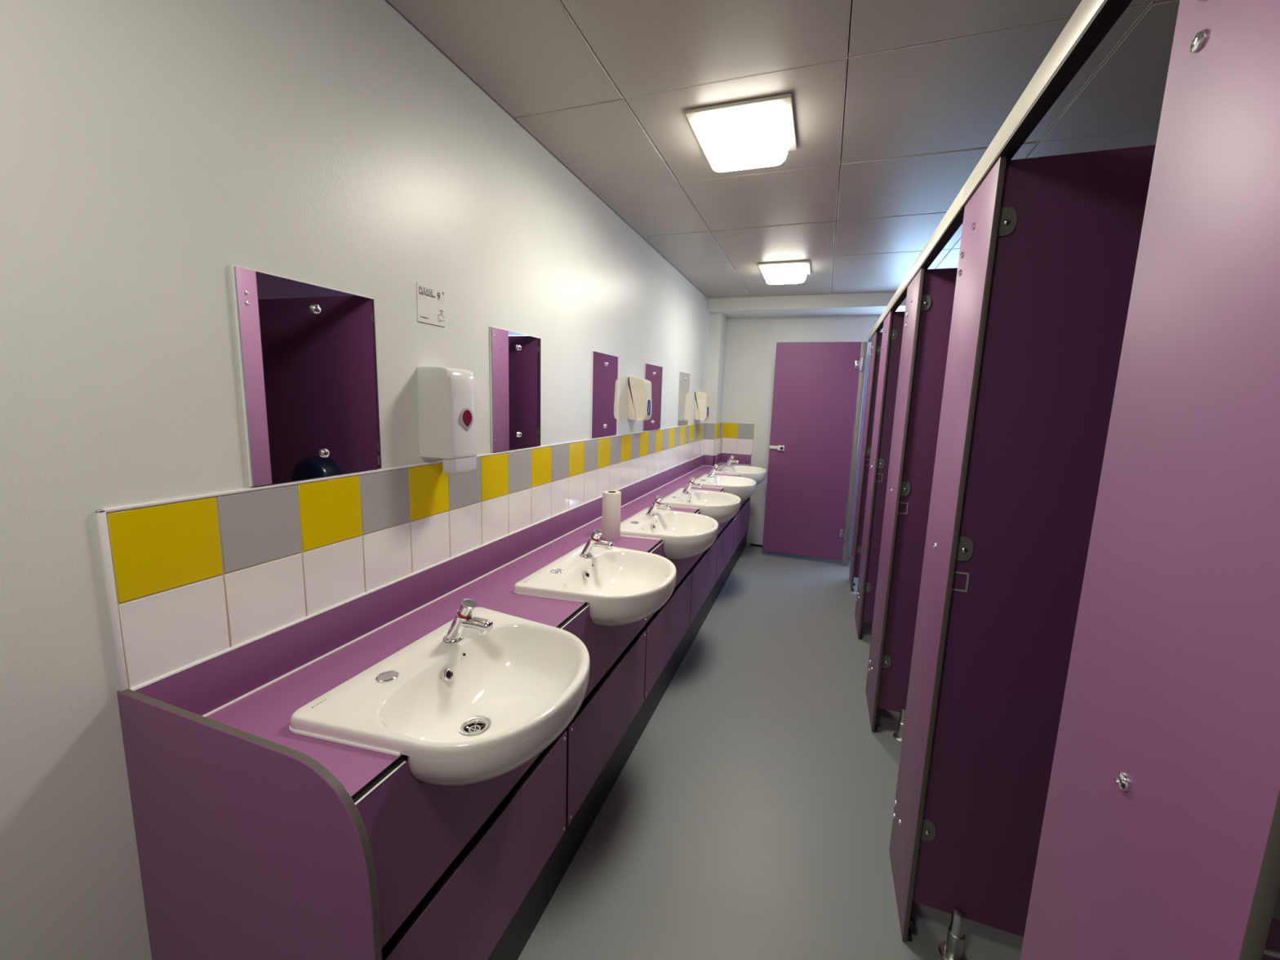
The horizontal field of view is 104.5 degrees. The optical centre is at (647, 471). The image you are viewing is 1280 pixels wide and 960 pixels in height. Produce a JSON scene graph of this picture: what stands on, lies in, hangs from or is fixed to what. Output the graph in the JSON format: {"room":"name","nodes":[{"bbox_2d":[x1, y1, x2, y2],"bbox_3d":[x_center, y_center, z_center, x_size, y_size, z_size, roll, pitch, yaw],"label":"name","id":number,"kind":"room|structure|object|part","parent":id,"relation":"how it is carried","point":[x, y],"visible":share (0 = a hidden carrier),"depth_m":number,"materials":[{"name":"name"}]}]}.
{"room":"public restroom","nodes":[
{"label":"public restroom","id":0,"kind":"room"},
{"bbox_2d":[0,0,710,959],"bbox_3d":[-0.436,-0.109,2.084,0.100,2.423,6.370,5,9,19],"label":"wall","id":1,"kind":"structure","parent":0,"point":[149,149],"depth_m":0.84,"materials":[{"name":"paint"}]},
{"bbox_2d":[231,264,381,486],"bbox_3d":[-0.713,-0.194,1.076,0.018,0.414,0.306,5,9,19],"label":"wall mirror","id":2,"kind":"object","parent":1,"relation":"attached to","point":[307,351],"visible":1,"depth_m":1.04,"materials":[{"name":"silver metal"}]},
{"bbox_2d":[95,422,754,691],"bbox_3d":[0.088,-0.053,2.809,0.428,0.306,4.480,5,9,19],"label":"backsplash","id":3,"kind":"structure","parent":1,"relation":"attached to","point":[189,580],"depth_m":1.09,"materials":[{"name":"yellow tile"}]},
{"bbox_2d":[416,282,444,327],"bbox_3d":[-0.599,-0.458,1.369,0.004,0.100,0.101,5,9,19],"label":"sign","id":4,"kind":"object","parent":1,"relation":"attached to","point":[430,300],"visible":1,"depth_m":1.36,"materials":[{"name":"white"}]},
{"bbox_2d":[129,452,751,799],"bbox_3d":[0.079,0.152,2.845,0.420,0.121,4.470,5,9,19],"label":"countertop","id":5,"kind":"structure","parent":1,"relation":"attached to","point":[255,686],"depth_m":1.19,"materials":[{"name":"purple laminate"}]},
{"bbox_2d":[288,607,590,786],"bbox_3d":[-0.360,0.499,1.072,0.447,0.165,0.532,5,9,19],"label":"washbasin","id":6,"kind":"object","parent":5,"relation":"in","point":[480,707],"visible":0.96,"depth_m":1.04,"materials":[{"name":"white ceramic"}]},
{"bbox_2d":[442,598,493,644],"bbox_3d":[-0.424,0.354,1.162,0.129,0.113,0.047,5,9,19],"label":"tap","id":7,"kind":"object","parent":5,"relation":"on","point":[464,619],"visible":1,"depth_m":1.15,"materials":[{"name":"silver metal"}]},
{"bbox_3d":[-0.401,0.355,1.154,0.082,0.028,0.029,5,9,19],"label":"spout","id":8,"kind":"part","parent":7,"relation":"part of","materials":[{"name":"silver metal"}]},
{"bbox_2d":[512,542,676,626],"bbox_3d":[-0.132,0.413,1.718,0.447,0.165,0.532,5,9,19],"label":"washbasin","id":9,"kind":"object","parent":5,"relation":"in","point":[620,586],"visible":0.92,"depth_m":1.70,"materials":[{"name":"white ceramic"}]},
{"bbox_2d":[579,528,613,557],"bbox_3d":[-0.190,0.266,1.822,0.129,0.113,0.047,5,9,19],"label":"tap","id":10,"kind":"object","parent":5,"relation":"on","point":[593,541],"visible":1,"depth_m":1.81,"materials":[{"name":"silver metal"}]},
{"bbox_3d":[-0.168,0.267,1.814,0.082,0.028,0.029,5,9,19],"label":"spout","id":11,"kind":"part","parent":10,"relation":"part of","materials":[{"name":"silver metal"}]},
{"bbox_2d":[601,490,621,541],"bbox_3d":[-0.159,0.190,2.151,0.080,0.206,0.080,5,9,19],"label":"paper roll","id":12,"kind":"object","parent":5,"relation":"on","point":[611,500],"visible":1,"depth_m":2.12,"materials":[{"name":"white paper"}]},
{"bbox_2d":[645,494,671,515],"bbox_3d":[0.053,0.174,2.508,0.129,0.113,0.047,5,9,19],"label":"tap","id":13,"kind":"object","parent":5,"relation":"on","point":[656,504],"visible":1,"depth_m":2.49,"materials":[{"name":"silver metal"}]},
{"bbox_3d":[0.075,0.175,2.500,0.082,0.028,0.029,5,9,19],"label":"spout","id":14,"kind":"part","parent":13,"relation":"part of","materials":[{"name":"silver metal"}]},
{"bbox_2d":[620,507,718,559],"bbox_3d":[0.112,0.321,2.404,0.447,0.165,0.532,5,9,19],"label":"washbasin","id":15,"kind":"object","parent":5,"relation":"in","point":[683,535],"visible":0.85,"depth_m":2.34,"materials":[{"name":"white ceramic"}]},
{"bbox_2d":[681,476,702,493],"bbox_3d":[0.281,0.088,3.153,0.129,0.113,0.047,5,9,19],"label":"tap","id":16,"kind":"object","parent":5,"relation":"on","point":[691,483],"visible":0.99,"depth_m":3.14,"materials":[{"name":"silver metal"}]},
{"bbox_3d":[0.304,0.089,3.145,0.082,0.028,0.029,5,9,19],"label":"spout","id":17,"kind":"part","parent":16,"relation":"part of","materials":[{"name":"silver metal"}]},
{"bbox_2d":[660,488,741,524],"bbox_3d":[0.339,0.235,3.047,0.447,0.165,0.532,5,9,19],"label":"washbasin","id":18,"kind":"object","parent":5,"relation":"in","point":[722,507],"visible":0.64,"depth_m":2.98,"materials":[{"name":"white ceramic"}]},
{"bbox_2d":[706,463,724,477],"bbox_3d":[0.526,-0.004,3.842,0.129,0.113,0.047,5,9,19],"label":"tap","id":19,"kind":"object","parent":5,"relation":"on","point":[715,467],"visible":1,"depth_m":3.83,"materials":[{"name":"silver metal"}]},
{"bbox_3d":[0.548,-0.003,3.835,0.082,0.028,0.029,5,9,19],"label":"spout","id":20,"kind":"part","parent":19,"relation":"part of","materials":[{"name":"silver metal"}]},
{"bbox_2d":[693,473,756,501],"bbox_3d":[0.583,0.143,3.735,0.447,0.165,0.532,5,9,19],"label":"washbasin","id":21,"kind":"object","parent":5,"relation":"in","point":[744,488],"visible":0.55,"depth_m":3.64,"materials":[{"name":"white ceramic"}]},
{"bbox_2d":[724,455,738,466],"bbox_3d":[0.761,-0.093,4.506,0.129,0.113,0.047,5,9,19],"label":"tap","id":22,"kind":"object","parent":5,"relation":"on","point":[731,460],"visible":0.99,"depth_m":4.49,"materials":[{"name":"silver metal"}]},
{"bbox_3d":[0.784,-0.092,4.499,0.082,0.028,0.029,5,9,19],"label":"spout","id":23,"kind":"part","parent":22,"relation":"part of","materials":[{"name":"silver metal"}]},
{"bbox_2d":[715,463,766,485],"bbox_3d":[0.822,0.053,4.408,0.447,0.165,0.532,5,9,19],"label":"washbasin","id":24,"kind":"object","parent":5,"relation":"in","point":[758,474],"visible":0.5,"depth_m":4.33,"materials":[{"name":"white ceramic"}]},
{"bbox_2d":[417,366,477,475],"bbox_3d":[-0.554,-0.142,1.391,0.120,0.291,0.111,5,9,19],"label":"soap dispenser","id":25,"kind":"object","parent":1,"relation":"attached to","point":[447,404],"visible":1,"depth_m":1.34,"materials":[{"name":"white plastic"}]},
{"bbox_3d":[-0.524,-0.018,1.397,0.040,0.046,0.103,5,9,19],"label":"push lever","id":26,"kind":"part","parent":25,"relation":"part of","materials":[{"name":"white plastic"}]},
{"bbox_2d":[489,325,541,452],"bbox_3d":[-0.465,-0.288,1.778,0.018,0.414,0.306,5,9,19],"label":"wall mirror","id":27,"kind":"object","parent":1,"relation":"attached to","point":[514,357],"visible":1,"depth_m":1.75,"materials":[{"name":"silver metal"}]},
{"bbox_2d":[590,350,617,438],"bbox_3d":[-0.213,-0.383,2.490,0.017,0.414,0.306,5,9,19],"label":"wall mirror","id":28,"kind":"object","parent":1,"relation":"attached to","point":[604,381],"visible":1,"depth_m":2.47,"materials":[{"name":"silver metal"}]},
{"bbox_2d":[627,376,651,421],"bbox_3d":[-0.040,-0.417,2.840,0.108,0.246,0.140,5,9,19],"label":"paper towel dispenser","id":29,"kind":"object","parent":1,"relation":"attached to","point":[639,395],"visible":1,"depth_m":2.79,"materials":[{"name":"beige plastic"}]},
{"bbox_2d":[642,363,662,431],"bbox_3d":[0.033,-0.475,3.177,0.022,0.414,0.306,5,9,19],"label":"wall mirror","id":30,"kind":"object","parent":1,"relation":"attached to","point":[653,373],"visible":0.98,"depth_m":3.20,"materials":[{"name":"silver metal"}]},
{"bbox_2d":[676,371,689,426],"bbox_3d":[0.285,-0.571,3.895,0.017,0.414,0.306,5,9,19],"label":"wall mirror","id":31,"kind":"object","parent":1,"relation":"attached to","point":[684,377],"visible":1,"depth_m":3.88,"materials":[{"name":"grey mirror"}]},
{"bbox_2d":[693,391,709,420],"bbox_3d":[0.472,-0.568,4.296,0.108,0.246,0.140,5,9,19],"label":"paper towel dispenser","id":32,"kind":"object","parent":1,"relation":"attached to","point":[701,412],"visible":1,"depth_m":4.24,"materials":[{"name":"beige plastic"}]},
{"bbox_2d":[704,312,727,423],"bbox_3d":[0.629,-0.367,4.811,0.104,2.217,0.300,5,9,19],"label":"trim","id":33,"kind":"structure","parent":1,"relation":"attached to","point":[717,321],"depth_m":4.60,"materials":[{"name":"paint"}]},
{"bbox_2d":[517,545,1023,959],"bbox_3d":[0.904,1.234,1.789,2.870,0.060,6.370,5,9,19],"label":"floor","id":34,"kind":"structure","parent":0,"point":[750,816],"depth_m":1.73,"materials":[{"name":"plastic"}]},
{"bbox_2d":[116,688,382,959],"bbox_3d":[-0.624,0.831,0.788,0.532,0.920,0.012,5,9,19],"label":"end panel","id":35,"kind":"object","parent":34,"relation":"on","point":[249,847],"visible":1,"depth_m":0.74,"materials":[{"name":"purple laminate"}]},
{"bbox_2d":[381,497,750,959],"bbox_3d":[0.257,0.723,2.858,0.034,0.600,4.466,5,9,19],"label":"vanity base","id":36,"kind":"object","parent":34,"relation":"on","point":[513,941],"depth_m":1.38,"materials":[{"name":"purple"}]},
{"bbox_3d":[-0.354,0.933,1.099,0.015,0.318,0.701,5,9,19],"label":"access panel","id":37,"kind":"part","parent":36,"relation":"part of","materials":[{"name":"purple laminate"}]},
{"bbox_2d":[353,475,747,948],"bbox_3d":[0.278,0.367,2.803,0.015,0.291,4.468,5,9,19],"label":"panel","id":38,"kind":"object","parent":36,"relation":"attached to","point":[415,829],"visible":0.51,"depth_m":0.89,"materials":[{"name":"purple laminate"}]},
{"bbox_3d":[-0.126,0.847,1.744,0.015,0.318,0.658,5,9,19],"label":"access panel","id":39,"kind":"part","parent":36,"relation":"part of","materials":[{"name":"purple laminate"}]},
{"bbox_3d":[0.111,0.758,2.412,0.015,0.318,0.747,5,9,19],"label":"access panel","id":40,"kind":"part","parent":36,"relation":"part of","materials":[{"name":"purple laminate"}]},
{"bbox_3d":[0.356,0.665,3.103,0.015,0.318,0.711,5,9,19],"label":"access panel","id":41,"kind":"part","parent":36,"relation":"part of","materials":[{"name":"purple laminate"}]},
{"bbox_3d":[0.588,0.577,3.759,0.015,0.318,0.669,5,9,19],"label":"access panel","id":42,"kind":"part","parent":36,"relation":"part of","materials":[{"name":"purple laminate"}]},
{"bbox_3d":[0.854,0.477,4.508,0.015,0.318,0.910,5,9,19],"label":"access panel","id":43,"kind":"part","parent":36,"relation":"part of","materials":[{"name":"purple laminate"}]},
{"bbox_2d":[841,342,867,566],"bbox_3d":[1.795,-0.123,4.314,0.042,1.956,0.042,5,9,19],"label":"post","id":44,"kind":"object","parent":34,"relation":"on","point":[864,344],"visible":1,"depth_m":4.29,"materials":[{"name":"beige"}]},
{"bbox_2d":[762,342,863,559],"bbox_3d":[1.444,-0.173,4.399,0.722,1.906,0.044,5,9,19],"label":"door","id":45,"kind":"structure","parent":44,"relation":"attached to","point":[815,390],"depth_m":4.40,"materials":[{"name":"purple laminate"},{"name":"steel"}]},
{"bbox_2d":[848,331,877,591],"bbox_3d":[1.662,-0.058,3.834,0.029,1.956,0.300,4,9,17],"label":"pilaster","id":46,"kind":"object","parent":34,"relation":"on","point":[873,344],"visible":1,"depth_m":3.77,"materials":[{"name":"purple laminate"}]},
{"bbox_2d":[853,332,882,577],"bbox_3d":[2.263,0.016,3.481,1.367,1.952,0.068,5,9,19],"label":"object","id":47,"kind":"structure","parent":34,"relation":"on","point":[877,362],"depth_m":3.69,"materials":[{"name":"purple laminate"}]},
{"bbox_2d":[854,311,893,639],"bbox_3d":[1.390,0.045,3.068,0.029,1.956,0.338,4,9,17],"label":"pilaster","id":48,"kind":"object","parent":34,"relation":"on","point":[887,322],"visible":1,"depth_m":3.00,"materials":[{"name":"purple laminate"}]},
{"bbox_2d":[867,185,964,342],"bbox_3d":[1.357,-0.922,2.728,0.036,0.059,3.014,5,9,19],"label":"rail","id":49,"kind":"object","parent":48,"relation":"on","point":[953,220],"visible":0.65,"depth_m":1.73,"materials":[{"name":"silver metal"}]},
{"bbox_2d":[862,311,905,622],"bbox_3d":[1.985,0.121,2.697,1.367,1.952,0.068,5,9,19],"label":"wall","id":50,"kind":"structure","parent":34,"relation":"on","point":[898,317],"depth_m":2.90,"materials":[{"name":"purple laminate"}]},
{"bbox_2d":[865,267,924,732],"bbox_3d":[1.081,0.161,2.196,0.029,1.956,0.333,4,9,17],"label":"pilaster","id":51,"kind":"object","parent":34,"relation":"on","point":[914,291],"visible":1,"depth_m":2.14,"materials":[{"name":"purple laminate"}]},
{"bbox_2d":[877,267,957,742],"bbox_3d":[1.677,0.237,1.828,1.367,1.952,0.068,5,9,19],"label":"door","id":52,"kind":"structure","parent":34,"relation":"on","point":[939,284],"depth_m":2.02,"materials":[{"name":"purple laminate"}]},
{"bbox_3d":[1.054,0.151,2.048,0.035,0.047,0.003,5,9,19],"label":"keep frame","id":53,"kind":"part","parent":52,"relation":"part of","materials":[{"name":"grey metal"}]},
{"bbox_2d":[888,155,1007,942],"bbox_3d":[0.771,0.279,1.321,0.029,1.956,0.285,4,9,17],"label":"pilaster","id":54,"kind":"object","parent":34,"relation":"on","point":[982,211],"visible":1,"depth_m":1.27,"materials":[{"name":"purple laminate"}]},
{"bbox_2d":[912,144,1155,959],"bbox_3d":[1.375,0.351,0.975,1.367,1.952,0.068,5,9,19],"label":"door","id":55,"kind":"structure","parent":34,"relation":"on","point":[1069,229],"depth_m":1.14,"materials":[{"name":"purple laminate"}]},
{"bbox_3d":[0.752,0.265,1.195,0.035,0.047,0.003,5,9,19],"label":"keep frame","id":56,"kind":"part","parent":55,"relation":"part of","materials":[{"name":"grey metal"}]},
{"bbox_2d":[1019,0,1279,959],"bbox_3d":[0.479,0.389,0.496,0.029,1.956,0.289,4,9,17],"label":"pilaster","id":57,"kind":"object","parent":34,"relation":"on","point":[1160,837],"visible":1,"depth_m":0.44,"materials":[{"name":"purple laminate"}]},
{"bbox_2d":[961,0,1132,207],"bbox_3d":[0.381,-0.554,-0.026,0.036,0.059,2.874,5,9,19],"label":"rail","id":58,"kind":"object","parent":57,"relation":"on","point":[1091,20],"visible":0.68,"depth_m":0.82,"materials":[{"name":"silver metal"}]},
{"bbox_2d":[1262,888,1279,959],"bbox_3d":[1.082,0.462,0.148,1.367,1.952,0.068,5,9,19],"label":"wall","id":59,"kind":"structure","parent":34,"relation":"on","point":[1272,948],"depth_m":0.36,"materials":[{"name":"purple"}]},
{"bbox_3d":[0.459,0.376,0.368,0.035,0.047,0.003,5,9,19],"label":"keep frame","id":60,"kind":"part","parent":59,"relation":"part of","materials":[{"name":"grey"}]},
{"bbox_2d":[386,0,1179,298],"bbox_3d":[0.892,-1.099,1.262,2.820,0.061,5.860,5,9,19],"label":"ceiling","id":61,"kind":"structure","parent":0,"point":[896,104],"depth_m":1.48,"materials":[{"name":"grey"}]},
{"bbox_2d":[685,93,796,172],"bbox_3d":[0.321,-1.104,1.662,0.322,0.081,0.322,5,9,19],"label":"ceiling light","id":62,"kind":"object","parent":61,"relation":"attached to","point":[755,133],"visible":1,"depth_m":1.57,"materials":[{"name":"white plastic"}]},
{"bbox_2d":[757,260,810,284],"bbox_3d":[0.920,-1.328,3.338,0.322,0.081,0.322,5,9,19],"label":"ceiling light","id":63,"kind":"object","parent":61,"relation":"attached to","point":[786,272],"visible":1,"depth_m":3.23,"materials":[{"name":"white plastic"}]},
{"bbox_3d":[0.921,-1.363,3.333,0.322,0.012,0.322,5,9,19],"label":"frame","id":64,"kind":"part","parent":63,"relation":"part of","materials":[{"name":"white plastic"}]},
{"bbox_2d":[721,315,881,558],"bbox_3d":[1.994,-0.385,4.538,2.850,2.423,0.100,5,9,19],"label":"wall","id":65,"kind":"structure","parent":0,"point":[751,342],"depth_m":4.74,"materials":[{"name":"paint"}]},
{"bbox_2d":[750,543,762,546],"bbox_3d":[1.422,0.766,4.838,0.840,0.022,0.006,5,9,19],"label":"baseboard","id":66,"kind":"structure","parent":65,"relation":"attached to","point":[751,544],"depth_m":4.95,"materials":[{"name":"black"}]},
{"bbox_2d":[707,292,906,318],"bbox_3d":[1.898,-1.434,4.159,2.750,0.166,0.410,5,9,19],"label":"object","id":67,"kind":"structure","parent":65,"relation":"attached to","point":[875,303],"depth_m":4.22,"materials":[{"name":"paint"}]}
]}

